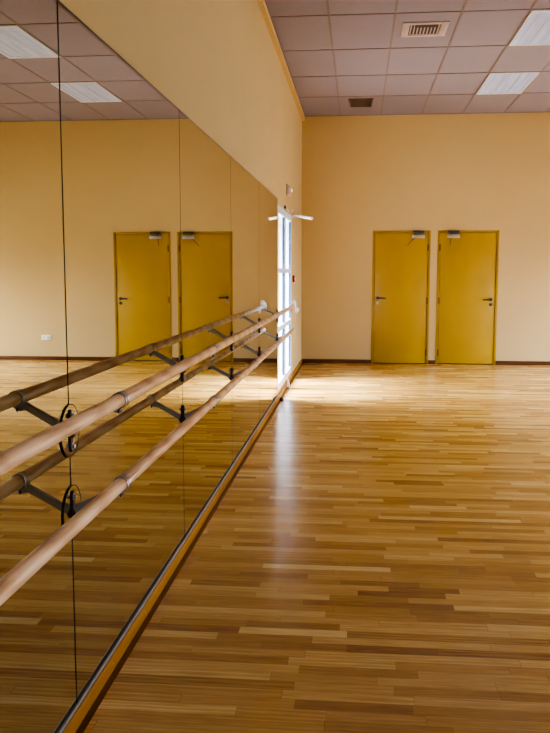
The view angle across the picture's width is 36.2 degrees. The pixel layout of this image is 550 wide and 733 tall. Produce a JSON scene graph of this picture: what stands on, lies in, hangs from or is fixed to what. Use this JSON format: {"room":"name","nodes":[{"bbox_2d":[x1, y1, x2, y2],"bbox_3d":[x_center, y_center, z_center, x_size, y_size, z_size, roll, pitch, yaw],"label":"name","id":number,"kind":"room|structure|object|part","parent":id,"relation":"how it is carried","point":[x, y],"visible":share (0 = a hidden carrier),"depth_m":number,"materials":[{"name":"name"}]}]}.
{"room":"exercise studio","nodes":[
{"label":"exercise studio","id":0,"kind":"room"},
{"bbox_2d":[59,0,301,394],"bbox_3d":[-0.506,-1.047,5.139,0.250,3.818,16.800,1,6,6],"label":"wall","id":1,"kind":"structure","parent":0,"point":[217,62],"depth_m":5.63,"materials":[{"name":"beige paint"}]},
{"bbox_2d":[0,0,75,732],"bbox_3d":[-0.721,0.098,1.755,0.006,2.171,1.658,1,6,6],"label":"mirror panel","id":2,"kind":"object","parent":1,"relation":"attached to","point":[38,678],"visible":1,"depth_m":2.30,"materials":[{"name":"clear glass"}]},
{"bbox_2d":[57,0,183,702],"bbox_3d":[-0.556,-0.090,3.415,0.006,2.171,1.680,1,6,6],"label":"mirror panel","id":3,"kind":"object","parent":1,"relation":"attached to","point":[120,162],"visible":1,"depth_m":3.11,"materials":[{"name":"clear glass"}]},
{"bbox_2d":[0,328,294,605],"bbox_3d":[-0.371,0.240,4.347,0.189,0.204,10.270,1,6,6],"label":"ballet barre","id":4,"kind":"object","parent":1,"relation":"attached to","point":[77,514],"visible":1,"depth_m":2.56,"materials":[{"name":"brown wood"}]},
{"bbox_3d":[-0.627,0.453,2.631,0.018,0.136,0.025,1,6,6],"label":"mounting plate","id":5,"kind":"part","parent":4,"relation":"part of","materials":[{"name":"metal"}]},
{"bbox_3d":[-0.561,0.417,2.621,0.144,0.094,0.022,1,6,6],"label":"bracket arm","id":6,"kind":"part","parent":4,"relation":"part of","materials":[{"name":"grey metal"}]},
{"bbox_3d":[-0.462,0.265,4.301,0.018,0.136,0.025,1,6,6],"label":"mounting plate","id":7,"kind":"part","parent":4,"relation":"part of","materials":[{"name":"metal"}]},
{"bbox_3d":[-0.395,0.228,4.290,0.144,0.094,0.022,1,6,6],"label":"bracket arm","id":8,"kind":"part","parent":4,"relation":"part of","materials":[{"name":"grey metal"}]},
{"bbox_2d":[0,305,294,475],"bbox_3d":[-0.371,-0.016,4.317,0.189,0.209,10.270,1,6,6],"label":"ballet barre","id":9,"kind":"object","parent":1,"relation":"attached to","point":[66,432],"visible":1,"depth_m":2.53,"materials":[{"name":"brown wood"}]},
{"bbox_3d":[-0.627,0.199,2.603,0.018,0.136,0.025,1,6,6],"label":"mounting plate","id":10,"kind":"part","parent":9,"relation":"part of","materials":[{"name":"metal"}]},
{"bbox_3d":[-0.462,0.010,4.272,0.018,0.136,0.025,1,6,6],"label":"mounting plate","id":11,"kind":"part","parent":9,"relation":"part of","materials":[{"name":"metal"}]},
{"bbox_2d":[290,300,298,313],"bbox_3d":[0.206,-0.660,9.353,0.098,0.151,0.100,4,8,32],"label":"bracket","id":12,"kind":"object","parent":9,"relation":"hanging from","point":[293,301],"visible":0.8,"depth_m":9.34,"materials":[{"name":"white metal"}]},
{"bbox_2d":[58,396,277,732],"bbox_3d":[-0.384,0.796,5.231,0.016,0.015,8.452,1,6,6],"label":"trim","id":13,"kind":"structure","parent":1,"relation":"attached to","point":[95,678],"depth_m":3.44,"materials":[{"name":"metal"}]},
{"bbox_2d":[63,359,302,732],"bbox_3d":[-0.372,0.821,5.338,0.020,0.060,16.300,1,6,6],"label":"baseboard","id":14,"kind":"structure","parent":1,"relation":"attached to","point":[80,714],"depth_m":3.61,"materials":[{"name":"brown wood"}]},
{"bbox_2d":[179,109,231,537],"bbox_3d":[-0.391,-0.278,5.081,0.006,2.171,1.670,1,6,6],"label":"mirror panel","id":15,"kind":"object","parent":1,"relation":"attached to","point":[205,175],"visible":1,"depth_m":4.89,"materials":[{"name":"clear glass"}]},
{"bbox_2d":[230,156,258,464],"bbox_3d":[-0.227,-0.466,6.742,0.006,2.171,1.670,1,6,6],"label":"mirror panel","id":16,"kind":"object","parent":1,"relation":"attached to","point":[244,186],"visible":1,"depth_m":6.60,"materials":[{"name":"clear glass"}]},
{"bbox_2d":[259,182,277,422],"bbox_3d":[-0.060,-0.657,8.431,0.006,2.171,1.725,1,6,6],"label":"mirror panel","id":17,"kind":"object","parent":1,"relation":"attached to","point":[268,202],"visible":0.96,"depth_m":8.30,"materials":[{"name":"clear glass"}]},
{"bbox_2d":[257,0,305,120],"bbox_3d":[-0.353,-2.908,4.914,0.056,0.066,16.300,1,6,6],"label":"trim","id":18,"kind":"structure","parent":1,"relation":"attached to","point":[263,5],"depth_m":8.93,"materials":[{"name":"beige paint"}]},
{"bbox_2d":[277,205,291,391],"bbox_3d":[0.085,-0.853,10.331,0.080,2.095,2.000,1,6,6],"label":"window","id":19,"kind":"structure","parent":1,"relation":"in","point":[284,326],"depth_m":10.34,"materials":[{"name":"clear glass"}]},
{"bbox_3d":[0.050,-0.799,9.849,0.055,2.031,0.964,1,6,6],"label":"sash","id":20,"kind":"part","parent":19,"relation":"part of","materials":[{"name":"white metal"}]},
{"bbox_3d":[0.145,-0.907,10.810,0.055,2.031,0.964,1,6,6],"label":"sash","id":21,"kind":"part","parent":19,"relation":"part of","materials":[{"name":"white metal"}]},
{"bbox_2d":[286,184,291,196],"bbox_3d":[0.187,-2.190,10.473,0.068,0.134,0.360,1,6,6],"label":"emergency light","id":22,"kind":"object","parent":1,"relation":"attached to","point":[288,187],"visible":1,"depth_m":10.33,"materials":[{"name":"beige plastic"}]},
{"bbox_2d":[288,185,291,195],"bbox_3d":[0.191,-2.190,10.473,0.037,0.124,0.330,1,6,6],"label":"diffuser","id":23,"kind":"object","parent":22,"relation":"attached to","point":[289,187],"depth_m":10.36,"materials":[{"name":"beige plastic"}]},
{"bbox_2d":[292,209,312,219],"bbox_3d":[0.344,-1.994,11.044,0.048,0.168,0.491,-4,8,-31],"label":"metal rod","id":24,"kind":"object","parent":1,"relation":"attached to","point":[293,214],"visible":1,"depth_m":11.00,"materials":[{"name":"white metal"}]},
{"bbox_3d":[0.351,-1.967,11.033,0.032,0.107,0.428,-4,8,-33],"label":"rod","id":25,"kind":"part","parent":24,"relation":"part of","materials":[{"name":"white metal"}]},
{"bbox_2d":[83,363,549,732],"bbox_3d":[3.047,0.949,5.013,7.390,0.120,16.800,1,6,6],"label":"floor","id":26,"kind":"structure","parent":0,"point":[377,560],"depth_m":4.05,"materials":[{"name":"brown wood"}]},
{"bbox_2d":[266,0,549,116],"bbox_3d":[3.047,-2.962,4.571,7.390,0.124,16.800,1,6,6],"label":"ceiling","id":27,"kind":"structure","parent":0,"point":[336,52],"depth_m":9.27,"materials":[{"name":"tile"}]},
{"bbox_2d":[348,98,372,107],"bbox_3d":[1.214,-3.728,11.911,0.345,0.011,0.570,1,6,6],"label":"ceiling vent","id":28,"kind":"object","parent":27,"relation":"in","point":[368,102],"visible":1,"depth_m":11.88,"materials":[{"name":"brown metal"}]},
{"bbox_2d":[401,21,449,36],"bbox_3d":[1.470,-3.317,8.282,0.440,0.012,0.490,1,6,6],"label":"ceiling vent","id":29,"kind":"object","parent":27,"relation":"in","point":[429,28],"visible":1,"depth_m":8.26,"materials":[{"name":"white metal"}]},
{"bbox_2d":[476,72,539,94],"bbox_3d":[2.939,-3.589,10.692,0.584,0.010,1.207,1,6,6],"label":"recessed light","id":30,"kind":"object","parent":27,"relation":"in","point":[497,83],"visible":1,"depth_m":10.65,"materials":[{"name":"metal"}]},
{"bbox_2d":[509,10,549,45],"bbox_3d":[2.697,-3.313,8.249,0.584,0.010,1.207,1,6,6],"label":"recessed light","id":31,"kind":"object","parent":27,"relation":"in","point":[536,31],"visible":1,"depth_m":8.35,"materials":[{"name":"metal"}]},
{"bbox_2d":[301,112,549,360],"bbox_3d":[3.858,-1.934,12.975,6.890,3.818,0.250,1,6,6],"label":"wall","id":32,"kind":"structure","parent":0,"point":[362,175],"depth_m":12.95,"materials":[{"name":"beige paint"}]},
{"bbox_2d":[302,359,370,362],"bbox_3d":[0.976,-0.085,13.336,1.088,0.062,0.014,1,6,6],"label":"baseboard","id":33,"kind":"structure","parent":32,"relation":"attached to","point":[303,360],"depth_m":13.33,"materials":[{"name":"brown wood"}]},
{"bbox_2d":[371,230,430,363],"bbox_3d":[1.965,-1.079,13.180,0.890,2.072,0.206,1,6,6],"label":"door","id":34,"kind":"structure","parent":32,"relation":"in","point":[400,259],"depth_m":13.13,"materials":[{"name":"yellow paint"}]},
{"bbox_2d":[435,230,499,364],"bbox_3d":[2.976,-1.067,13.082,0.930,2.072,0.206,1,6,6],"label":"door","id":35,"kind":"structure","parent":32,"relation":"in","point":[467,260],"depth_m":13.04,"materials":[{"name":"yellow paint"}]},
{"bbox_2d":[496,361,549,364],"bbox_3d":[5.353,-0.036,12.908,3.858,0.062,0.014,1,6,6],"label":"baseboard","id":36,"kind":"structure","parent":32,"relation":"attached to","point":[497,362],"depth_m":13.05,"materials":[{"name":"brown wood"}]}
]}

